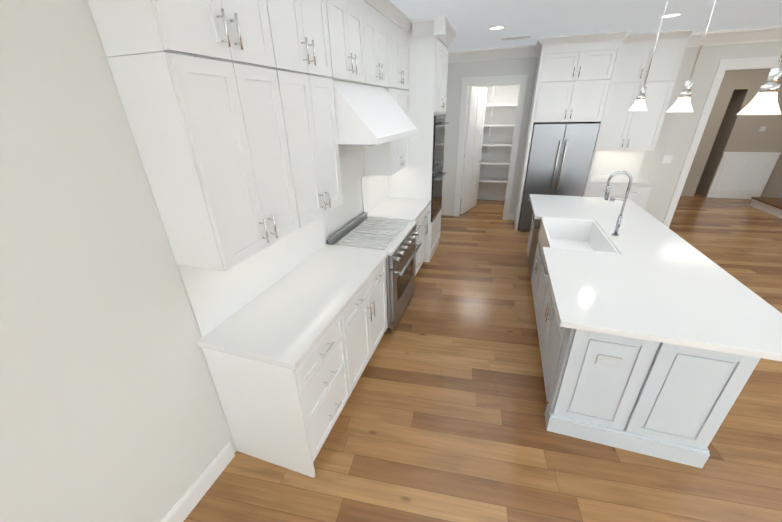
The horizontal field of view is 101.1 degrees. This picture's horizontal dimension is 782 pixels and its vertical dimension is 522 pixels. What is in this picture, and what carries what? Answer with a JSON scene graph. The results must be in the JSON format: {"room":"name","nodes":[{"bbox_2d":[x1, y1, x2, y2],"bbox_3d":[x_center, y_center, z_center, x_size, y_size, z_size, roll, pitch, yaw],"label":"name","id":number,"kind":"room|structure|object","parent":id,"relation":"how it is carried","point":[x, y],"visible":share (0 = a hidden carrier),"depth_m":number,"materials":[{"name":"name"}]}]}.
{"room":"kitchen","nodes":[
{"label":"kitchen","id":0,"kind":"room"},
{"bbox_2d":[0,0,364,521],"bbox_3d":[-1.057,-0.172,1.807,0.120,2.970,10.800,7,26,17],"label":"wall","id":1,"kind":"structure","parent":0,"point":[111,409],"depth_m":1.25,"materials":[{"name":"white paint"}]},
{"bbox_2d":[87,0,282,51],"bbox_3d":[-0.842,-1.159,1.366,0.316,0.558,0.688,7,26,17],"label":"upper cabinet","id":2,"kind":"object","parent":1,"relation":"attached to","point":[257,22],"depth_m":1.28,"materials":[{"name":"white wood"}]},
{"bbox_2d":[161,441,234,521],"bbox_3d":[-1.814,2.238,0.044,0.016,0.140,4.870,7,26,17],"label":"baseboard","id":3,"kind":"structure","parent":1,"relation":"attached to","point":[190,498],"depth_m":1.91,"materials":[{"name":"white wood"}]},
{"bbox_2d":[98,24,306,270],"bbox_3d":[-0.826,-0.535,1.659,0.316,0.943,0.688,7,26,17],"label":"upper cabinet","id":4,"kind":"object","parent":1,"relation":"attached to","point":[229,107],"depth_m":1.43,"materials":[{"name":"white wood"}]},
{"bbox_2d":[177,175,388,338],"bbox_3d":[-0.555,-0.444,3.097,0.012,0.455,3.249,7,26,17],"label":"backsplash","id":5,"kind":"structure","parent":1,"relation":"attached to","point":[213,295],"depth_m":2.12,"materials":[{"name":"white tile"}]},
{"bbox_2d":[279,0,338,79],"bbox_3d":[-0.655,-1.404,1.879,0.316,0.558,0.757,7,26,17],"label":"upper cabinet","id":6,"kind":"object","parent":1,"relation":"attached to","point":[308,25],"depth_m":1.92,"materials":[{"name":"white wood"}]},
{"bbox_2d":[287,56,342,223],"bbox_3d":[-0.650,-0.766,2.142,0.316,0.943,0.688,7,26,17],"label":"upper cabinet","id":7,"kind":"object","parent":1,"relation":"attached to","point":[312,93],"depth_m":2.12,"materials":[{"name":"white wood"}]},
{"bbox_2d":[335,0,370,84],"bbox_3d":[-0.463,-1.656,2.406,0.316,0.558,0.732,7,26,17],"label":"upper cabinet","id":8,"kind":"object","parent":1,"relation":"attached to","point":[350,15],"depth_m":2.45,"materials":[{"name":"white wood"}]},
{"bbox_2d":[333,79,417,145],"bbox_3d":[-0.209,-1.305,2.833,0.629,0.448,1.209,7,26,17],"label":"range hood","id":9,"kind":"object","parent":1,"relation":"attached to","point":[368,115],"visible":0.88,"depth_m":2.44,"materials":[{"name":"white"}]},
{"bbox_2d":[367,4,390,87],"bbox_3d":[-0.274,-1.905,2.926,0.316,0.558,0.729,7,26,17],"label":"upper cabinet","id":10,"kind":"object","parent":1,"relation":"attached to","point":[378,25],"depth_m":2.94,"materials":[{"name":"white wood"}]},
{"bbox_2d":[363,80,408,175],"bbox_3d":[-0.041,-1.565,3.813,0.316,0.943,0.781,7,26,17],"label":"upper cabinet","id":11,"kind":"object","parent":1,"relation":"attached to","point":[387,158],"depth_m":3.64,"materials":[{"name":"white wood"}]},
{"bbox_2d":[391,20,408,83],"bbox_3d":[-0.067,-2.175,3.492,0.316,0.558,0.847,7,26,17],"label":"upper cabinet","id":12,"kind":"object","parent":1,"relation":"attached to","point":[399,36],"depth_m":3.47,"materials":[{"name":"white wood"}]},
{"bbox_2d":[183,193,781,521],"bbox_3d":[5.164,1.037,2.511,12.100,0.100,14.900,7,26,17],"label":"floor","id":13,"kind":"structure","parent":0,"point":[441,418],"depth_m":2.24,"materials":[{"name":"brown wood"}]},
{"bbox_2d":[201,307,356,477],"bbox_3d":[-0.676,0.785,2.178,0.596,0.905,0.631,7,26,17],"label":"base cabinet","id":14,"kind":"object","parent":13,"relation":"on","point":[275,415],"depth_m":1.93,"materials":[{"name":"white wood"}]},
{"bbox_2d":[196,243,388,370],"bbox_3d":[-0.548,0.195,2.317,0.626,0.039,1.463,7,26,17],"label":"countertop","id":15,"kind":"structure","parent":14,"relation":"on","point":[280,328],"depth_m":2.03,"materials":[{"name":"white stone"}]},
{"bbox_2d":[349,263,387,381],"bbox_3d":[-0.460,0.501,2.773,0.596,0.905,0.878,7,26,17],"label":"base cabinet","id":16,"kind":"object","parent":13,"relation":"on","point":[368,312],"depth_m":2.65,"materials":[{"name":"white wood"}]},
{"bbox_2d":[328,212,421,333],"bbox_3d":[-0.104,0.099,3.500,0.704,1.000,0.909,7,26,17],"label":"range","id":17,"kind":"object","parent":13,"relation":"on","point":[396,239],"visible":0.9,"depth_m":3.26,"materials":[{"name":"silver metal"}]},
{"bbox_2d":[373,215,424,275],"bbox_3d":[0.044,-0.160,4.156,0.596,0.905,0.511,7,26,17],"label":"base cabinet","id":18,"kind":"object","parent":13,"relation":"on","point":[420,227],"depth_m":4.16,"materials":[{"name":"white wood"}]},
{"bbox_2d":[367,199,430,222],"bbox_3d":[0.108,-0.666,4.118,0.626,0.039,0.902,7,26,17],"label":"countertop","id":19,"kind":"structure","parent":18,"relation":"on","point":[411,210],"depth_m":4.02,"materials":[{"name":"white stone"}]},
{"bbox_2d":[388,16,455,261],"bbox_3d":[0.395,-1.488,4.539,0.738,2.968,0.892,7,26,17],"label":"tall cabinet","id":20,"kind":"object","parent":13,"relation":"on","point":[421,175],"visible":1,"depth_m":4.11,"materials":[{"name":"white painted wood"},{"name":"stainless steel"},{"name":"black glass"}]},
{"bbox_2d":[421,207,428,264],"bbox_3d":[0.175,-0.332,4.516,0.596,0.905,0.452,7,26,17],"label":"base cabinet","id":21,"kind":"object","parent":13,"relation":"on","point":[424,242],"depth_m":4.45,"materials":[{"name":"white wood"}]},
{"bbox_2d":[461,84,519,200],"bbox_3d":[2.221,-2.600,7.338,1.450,2.522,0.379,7,26,17],"label":"pantry shelves","id":22,"kind":"object","parent":13,"relation":"on","point":[492,180],"visible":0.33,"depth_m":7.28,"materials":[{"name":"white wood"}]},
{"bbox_2d":[518,122,599,231],"bbox_3d":[2.832,-1.422,5.620,0.920,1.820,0.692,7,26,17],"label":"refrigerator","id":23,"kind":"object","parent":13,"relation":"on","point":[560,157],"visible":0.71,"depth_m":5.24,"materials":[{"name":"silver metal"}]},
{"bbox_2d":[514,31,630,230],"bbox_3d":[2.833,-1.960,5.415,1.166,2.968,0.714,7,26,17],"label":"tall cabinet","id":24,"kind":"object","parent":13,"relation":"on","point":[574,78],"visible":0.94,"depth_m":4.79,"materials":[{"name":"white wood"}]},
{"bbox_2d":[587,150,653,209],"bbox_3d":[3.765,-1.152,5.489,0.870,1.400,0.667,7,26,17],"label":"cabinet","id":25,"kind":"object","parent":13,"relation":"on","point":[607,163],"visible":0.56,"depth_m":5.41,"materials":[{"name":"white"}]},
{"bbox_2d":[527,214,766,467],"bbox_3d":[1.967,0.198,3.287,0.955,0.905,3.102,7,26,17],"label":"kitchen island","id":26,"kind":"object","parent":13,"relation":"on","point":[655,399],"depth_m":1.98,"materials":[{"name":"white painted wood"},{"name":"white quartz"},{"name":"brushed nickel"}]},
{"bbox_2d":[531,194,781,360],"bbox_3d":[2.061,-0.216,3.054,1.224,0.038,3.180,7,26,17],"label":"island countertop","id":27,"kind":"structure","parent":26,"relation":"on","point":[647,283],"depth_m":2.20,"materials":[{"name":"white stone"}]},
{"bbox_2d":[604,171,631,235],"bbox_3d":[2.046,-0.514,2.939,0.209,0.597,0.102,7,26,17],"label":"faucet","id":28,"kind":"object","parent":27,"relation":"on","point":[612,199],"visible":1,"depth_m":2.92,"materials":[{"name":"silver metal"}]},
{"bbox_2d":[750,197,781,217],"bbox_3d":[9.353,-2.331,5.142,3.760,3.574,1.445,7,26,17],"label":"staircase","id":29,"kind":"structure","parent":13,"relation":"on","point":[772,206],"depth_m":6.63,"materials":[{"name":"white"}]},
{"bbox_2d":[461,88,518,194],"bbox_3d":[2.294,-2.906,7.458,1.710,2.970,0.120,7,26,17],"label":"wall","id":30,"kind":"structure","parent":0,"point":[503,96],"depth_m":7.38,"materials":[{"name":"white paint"}]},
{"bbox_2d":[390,0,781,50],"bbox_3d":[5.094,-1.742,1.208,12.100,0.100,14.900,7,26,17],"label":"ceiling","id":31,"kind":"structure","parent":0,"point":[471,22],"depth_m":3.63,"materials":[{"name":"white paint"}]},
{"bbox_2d":[488,26,505,29],"bbox_3d":[1.317,-2.899,4.008,0.207,0.007,0.207,3,25,9],"label":"recessed light","id":32,"kind":"object","parent":31,"relation":"in","point":[494,27],"depth_m":3.99,"materials":[{"name":"white"}]},
{"bbox_2d":[501,36,530,40],"bbox_3d":[1.788,-3.197,4.621,0.400,0.009,0.150,7,26,17],"label":"ceiling vent","id":33,"kind":"object","parent":31,"relation":"in","point":[520,37],"visible":1,"depth_m":4.57,"materials":[{"name":"white metal"}]},
{"bbox_2d":[628,0,668,110],"bbox_3d":[2.368,-1.882,2.904,0.160,0.959,0.160,7,26,17],"label":"pendant light","id":34,"kind":"object","parent":31,"relation":"hanging from","point":[639,104],"visible":1,"depth_m":3.03,"materials":[{"name":"silver metal"}]},
{"bbox_2d":[659,13,682,17],"bbox_3d":[3.163,-2.771,3.636,0.207,0.007,0.207,-5,25,-7],"label":"recessed light","id":35,"kind":"object","parent":31,"relation":"in","point":[665,16],"depth_m":3.63,"materials":[{"name":"white plastic"}]},
{"bbox_2d":[667,0,716,112],"bbox_3d":[2.090,-1.517,2.141,0.160,0.959,0.160,7,26,17],"label":"pendant light","id":36,"kind":"object","parent":31,"relation":"hanging from","point":[682,103],"visible":1,"depth_m":2.28,"materials":[{"name":"silver metal"}]},
{"bbox_2d":[736,55,781,114],"bbox_3d":[1.822,-1.165,1.404,0.160,0.959,0.160,7,26,17],"label":"pendant light","id":37,"kind":"object","parent":31,"relation":"hanging from","point":[764,100],"visible":1,"depth_m":1.54,"materials":[{"name":"silver metal"}]},
{"bbox_2d":[441,41,781,222],"bbox_3d":[6.194,-1.749,4.783,12.100,2.970,0.120,7,26,17],"label":"wall","id":38,"kind":"structure","parent":0,"point":[676,134],"depth_m":5.43,"materials":[{"name":"white paint"}]},
{"bbox_2d":[460,86,486,213],"bbox_3d":[1.738,-2.254,6.718,0.316,2.420,0.828,7,26,17],"label":"pantry door","id":39,"kind":"structure","parent":38,"relation":"in","point":[477,96],"depth_m":6.61,"materials":[{"name":"white wood"}]},
{"bbox_2d":[454,74,528,219],"bbox_3d":[1.843,-2.076,6.190,1.114,2.565,0.154,7,26,17],"label":"door frame","id":40,"kind":"structure","parent":38,"relation":"attached to","point":[467,82],"depth_m":5.93,"materials":[{"name":"white wood"}]},
{"bbox_2d":[448,26,781,62],"bbox_3d":[5.038,-3.101,4.422,9.270,0.165,0.112,7,26,17],"label":"crown molding","id":41,"kind":"structure","parent":38,"relation":"attached to","point":[747,35],"depth_m":4.57,"materials":[{"name":"white wood"}]},
{"bbox_2d":[598,29,696,150],"bbox_3d":[3.796,-2.548,4.967,0.918,1.568,0.398,7,26,17],"label":"upper cabinet","id":42,"kind":"object","parent":38,"relation":"attached to","point":[624,128],"visible":0.69,"depth_m":4.80,"materials":[{"name":"white wood"}]},
{"bbox_2d":[663,56,781,227],"bbox_3d":[6.473,-1.561,4.772,3.494,2.625,0.188,7,26,17],"label":"door frame","id":43,"kind":"structure","parent":38,"relation":"attached to","point":[724,65],"depth_m":4.88,"materials":[{"name":"white wood"}]},
{"bbox_2d":[680,69,781,196],"bbox_3d":[6.563,-3.024,7.480,4.340,2.970,0.120,7,26,17],"label":"wall","id":44,"kind":"structure","parent":0,"point":[727,129],"depth_m":7.09,"materials":[{"name":"beige paint"}]},
{"bbox_2d":[707,126,780,198],"bbox_3d":[8.022,-2.183,7.258,0.990,1.570,0.035,7,26,17],"label":"wainscot","id":45,"kind":"structure","parent":44,"relation":"attached to","point":[742,175],"depth_m":7.35,"materials":[{"name":"white wood"}]},
{"bbox_2d":[760,149,781,197],"bbox_3d":[8.471,-2.658,6.599,0.120,2.970,0.480,7,26,17],"label":"wall","id":46,"kind":"structure","parent":0,"point":[775,179],"depth_m":7.08,"materials":[{"name":"grey paint"}]},
{"bbox_2d":[776,185,781,197],"bbox_3d":[10.489,-2.275,5.674,4.580,2.970,0.120,7,26,17],"label":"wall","id":47,"kind":"structure","parent":0,"point":[778,195],"depth_m":6.92,"materials":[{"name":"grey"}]},
{"bbox_3d":[8.160,0.924,-1.025,0.470,2.970,10.800,7,26,17],"label":"wall","id":48,"kind":"structure","parent":0,"visible":0},
{"bbox_2d":[662,155,672,162],"bbox_3d":[4.574,-1.683,5.329,0.120,0.120,0.007,7,26,17],"label":"outlet","id":49,"kind":"object","parent":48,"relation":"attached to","point":[667,158],"visible":1,"depth_m":5.32,"materials":[{"name":"white plastic"}]}
]}

